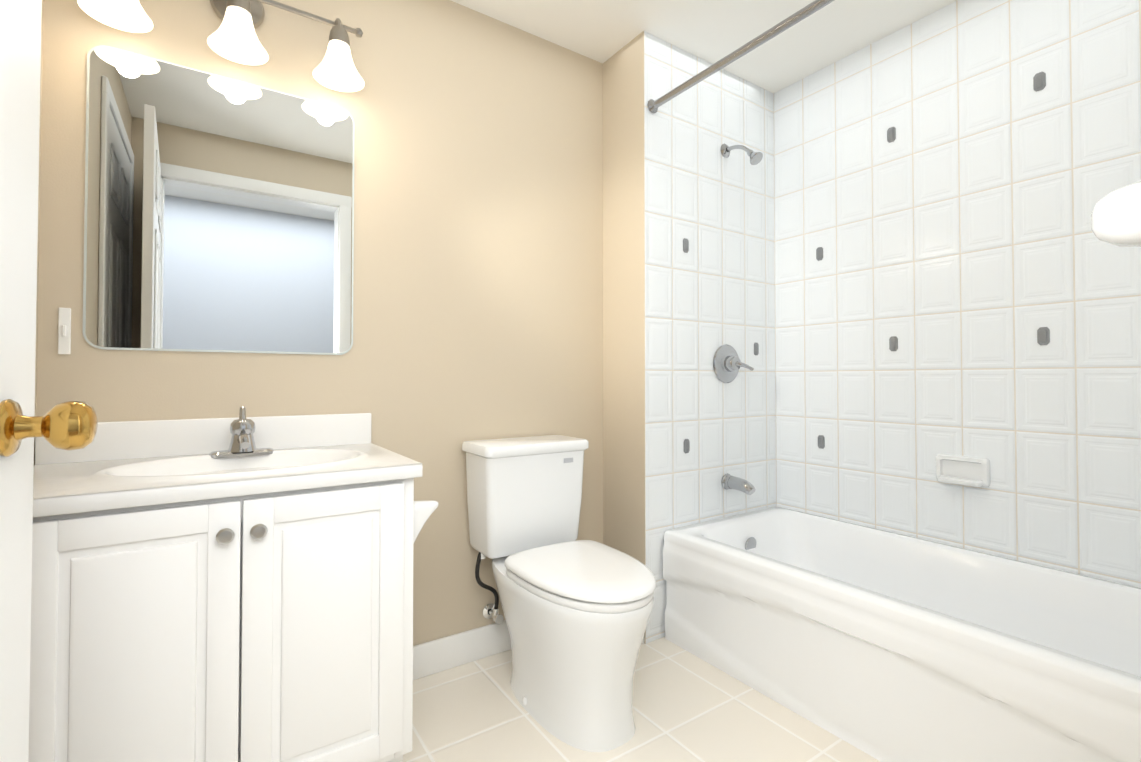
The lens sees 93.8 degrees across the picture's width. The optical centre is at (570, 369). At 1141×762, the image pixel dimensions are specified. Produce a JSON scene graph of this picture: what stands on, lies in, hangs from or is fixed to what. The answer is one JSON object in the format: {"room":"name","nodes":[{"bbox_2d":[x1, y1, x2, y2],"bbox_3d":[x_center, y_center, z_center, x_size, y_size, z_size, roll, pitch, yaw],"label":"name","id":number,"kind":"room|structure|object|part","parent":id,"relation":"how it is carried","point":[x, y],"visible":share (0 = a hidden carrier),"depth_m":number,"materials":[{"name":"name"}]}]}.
{"room":"bathroom","nodes":[
{"label":"bathroom","id":0,"kind":"room"},
{"bbox_2d":[34,0,43,464],"bbox_3d":[-0.854,-0.169,0.516,0.120,2.440,1.920,1,-1,-34],"label":"wall","id":1,"kind":"structure","parent":0,"point":[38,217],"depth_m":1.34,"materials":[{"name":"beige paint"}]},
{"bbox_2d":[0,0,97,761],"bbox_3d":[-0.464,-0.029,0.333,0.161,2.130,0.936,1,-1,-34],"label":"door","id":2,"kind":"structure","parent":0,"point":[70,425],"depth_m":0.66,"materials":[{"name":"white wood"}]},
{"bbox_3d":[-0.664,0.068,0.627,0.161,0.068,0.070,1,-1,-34],"label":"knob","id":3,"kind":"part","parent":2,"relation":"part of","materials":[{"name":"gold metal"}]},
{"bbox_2d":[36,0,602,645],"bbox_3d":[-0.682,-0.145,1.862,1.910,2.440,0.120,1,-1,-34],"label":"wall","id":4,"kind":"structure","parent":0,"point":[478,228],"depth_m":1.91,"materials":[{"name":"beige paint"}]},
{"bbox_2d":[58,307,70,354],"bbox_3d":[-1.296,-0.099,1.367,0.024,0.120,0.012,1,-1,-34],"label":"switch plate","id":5,"kind":"object","parent":4,"relation":"attached to","point":[64,330],"visible":1,"depth_m":1.37,"materials":[{"name":"white paint"}]},
{"bbox_2d":[83,45,354,354],"bbox_3d":[-0.992,-0.455,1.580,0.665,0.810,0.008,1,-1,-34],"label":"mirror","id":6,"kind":"object","parent":4,"relation":"attached to","point":[219,213],"visible":1,"depth_m":1.54,"materials":[{"name":"white mirror"}]},
{"bbox_2d":[77,0,363,91],"bbox_3d":[-0.939,-1.023,1.512,0.682,0.266,0.197,1,-1,-34],"label":"sconce","id":7,"kind":"object","parent":4,"relation":"attached to","point":[233,37],"visible":1,"depth_m":1.53,"materials":[{"name":"white glass"}]},
{"bbox_2d":[413,620,510,679],"bbox_3d":[-0.265,1.021,2.041,0.992,0.114,0.016,1,-1,-34],"label":"baseboard","id":8,"kind":"structure","parent":4,"relation":"attached to","point":[446,653],"depth_m":1.94,"materials":[{"name":"white paint"}]},
{"bbox_2d":[603,31,644,642],"bbox_3d":[0.190,-0.138,2.287,0.012,2.440,0.391,1,-1,-34],"label":"wall","id":9,"kind":"structure","parent":0,"point":[623,334],"depth_m":2.23,"materials":[{"name":"beige paint"}]},
{"bbox_2d":[647,0,834,112],"bbox_3d":[0.759,-1.076,1.529,0.056,0.056,1.528,1,-1,-34],"label":"rod","id":10,"kind":"object","parent":9,"relation":"attached to","point":[778,28],"visible":1,"depth_m":1.79,"materials":[{"name":"silver metal"}]},
{"bbox_2d":[403,637,880,761],"bbox_3d":[0.254,1.115,1.314,2.875,0.100,2.040,1,-1,-34],"label":"floor","id":11,"kind":"structure","parent":0,"point":[687,706],"depth_m":1.62,"materials":[{"name":"tile"}]},
{"bbox_2d":[28,407,437,761],"bbox_3d":[-0.820,0.584,1.349,0.878,0.964,0.552,1,-1,-34],"label":"bathroom vanity","id":12,"kind":"object","parent":11,"relation":"on","point":[237,589],"visible":0.96,"depth_m":1.15,"materials":[{"name":"white wood"}]},
{"bbox_3d":[-0.849,0.607,1.043,0.343,0.658,0.020,1,-1,-34],"label":"door","id":13,"kind":"part","parent":12,"relation":"part of","materials":[{"name":"white wood"}]},
{"bbox_2d":[33,413,422,516],"bbox_3d":[-0.856,0.257,1.342,0.805,0.240,0.533,1,-1,-34],"label":"countertop","id":14,"kind":"structure","parent":12,"relation":"on","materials":[{"name":"white stone"}]},
{"bbox_2d":[208,407,273,457],"bbox_3d":[-0.893,0.172,1.458,0.160,0.135,0.166,1,-1,-34],"label":"faucet","id":15,"kind":"object","parent":14,"relation":"on","point":[242,444],"depth_m":1.47,"materials":[{"name":"silver metal"}]},
{"bbox_3d":[-0.561,0.610,1.237,0.343,0.658,0.020,1,-1,-34],"label":"door","id":16,"kind":"part","parent":12,"relation":"part of","materials":[{"name":"white wood"}]},
{"bbox_2d":[462,435,655,751],"bbox_3d":[-0.023,0.666,1.764,0.426,0.814,0.751,1,-1,-34],"label":"toilet","id":17,"kind":"object","parent":11,"relation":"on","point":[577,613],"visible":1,"depth_m":1.64,"materials":[{"name":"white ceramic"}]},
{"bbox_3d":[-0.165,0.474,1.978,0.406,0.345,0.208,1,-1,-34],"label":"tank","id":18,"kind":"part","parent":17,"relation":"part of","materials":[{"name":"white ceramic"}]},
{"bbox_3d":[-0.164,0.282,1.979,0.426,0.039,0.229,1,-1,-34],"label":"tank lid","id":19,"kind":"part","parent":17,"relation":"part of","materials":[{"name":"white ceramic"}]},
{"bbox_3d":[0.053,0.619,1.652,0.379,0.026,0.479,1,-1,-34],"label":"seat lid","id":20,"kind":"part","parent":17,"relation":"part of","materials":[{"name":"white plastic"}]},
{"bbox_2d":[663,507,1140,761],"bbox_3d":[1.105,0.858,1.729,0.761,0.430,1.526,1,-1,-34],"label":"bathtub","id":21,"kind":"object","parent":11,"relation":"on","point":[882,645],"visible":1,"depth_m":1.60,"materials":[{"name":"white ceramic"}]},
{"bbox_2d":[644,31,647,643],"bbox_3d":[0.300,-0.141,2.125,0.012,2.440,0.001,1,-1,-34],"label":"shower wall tile edge","id":22,"kind":"structure","parent":0,"point":[645,249],"depth_m":2.13,"materials":[{"name":"white tile"}]},
{"bbox_2d":[451,0,956,93],"bbox_3d":[0.254,-1.424,1.358,2.875,0.100,2.040,1,-1,-34],"label":"ceiling","id":23,"kind":"structure","parent":0,"point":[709,31],"depth_m":2.11,"materials":[{"name":"white paint"}]},
{"bbox_2d":[646,32,775,642],"bbox_3d":[0.540,-0.134,2.523,0.833,2.440,0.390,1,-1,-34],"label":"tiled wall","id":24,"kind":"structure","parent":0,"point":[710,292],"depth_m":2.32,"materials":[{"name":"tile"}]},
{"bbox_2d":[713,344,753,382],"bbox_3d":[0.722,-0.027,2.353,0.174,0.174,0.092,1,-1,-34],"label":"shower valve","id":25,"kind":"object","parent":24,"relation":"attached to","point":[727,363],"visible":1,"depth_m":2.35,"materials":[{"name":"silver metal"}]},
{"bbox_2d":[721,473,755,494],"bbox_3d":[0.737,0.499,2.322,0.072,0.074,0.146,1,-1,-34],"label":"tub spout","id":26,"kind":"object","parent":24,"relation":"attached to","point":[728,481],"visible":0.98,"depth_m":2.31,"materials":[{"name":"silver metal"}]},
{"bbox_2d":[720,144,762,164],"bbox_3d":[0.749,-0.946,2.329,0.062,0.144,0.191,1,-1,-34],"label":"shower head","id":27,"kind":"object","parent":24,"relation":"attached to","point":[755,157],"visible":1,"depth_m":2.30},
{"bbox_2d":[774,0,1140,587],"bbox_3d":[1.396,-0.141,2.106,0.120,2.440,2.040,1,-1,-34],"label":"tiled wall","id":28,"kind":"structure","parent":0,"point":[967,253],"depth_m":1.93,"materials":[{"name":"tile"}]},
{"bbox_2d":[683,71,1049,452],"bbox_3d":[1.107,-0.320,1.869,0.628,1.329,1.334,1,-1,-34],"label":"tile","id":29,"kind":"structure","parent":28,"relation":"attached to","point":[1039,84],"depth_m":2.15,"materials":[{"name":"grey tile"}]},
{"bbox_2d":[936,454,989,486],"bbox_3d":[1.406,0.364,1.929,0.052,0.100,0.164,1,-1,-34],"label":"soap dish","id":30,"kind":"object","parent":28,"relation":"attached to","point":[964,470],"visible":1,"depth_m":1.93,"materials":[{"name":"white ceramic"}]},
{"bbox_3d":[0.893,-0.167,0.608,0.800,2.440,0.120,1,-1,-34],"label":"wall","id":31,"kind":"structure","parent":0,"visible":0},
{"bbox_2d":[1091,181,1140,246],"bbox_3d":[0.907,-0.184,0.767,0.592,0.092,0.125,1,-1,-34],"label":"towel bar","id":32,"kind":"object","parent":31,"relation":"attached to","point":[1116,217],"visible":1,"depth_m":0.64,"materials":[{"name":"white ceramic"}]}
]}

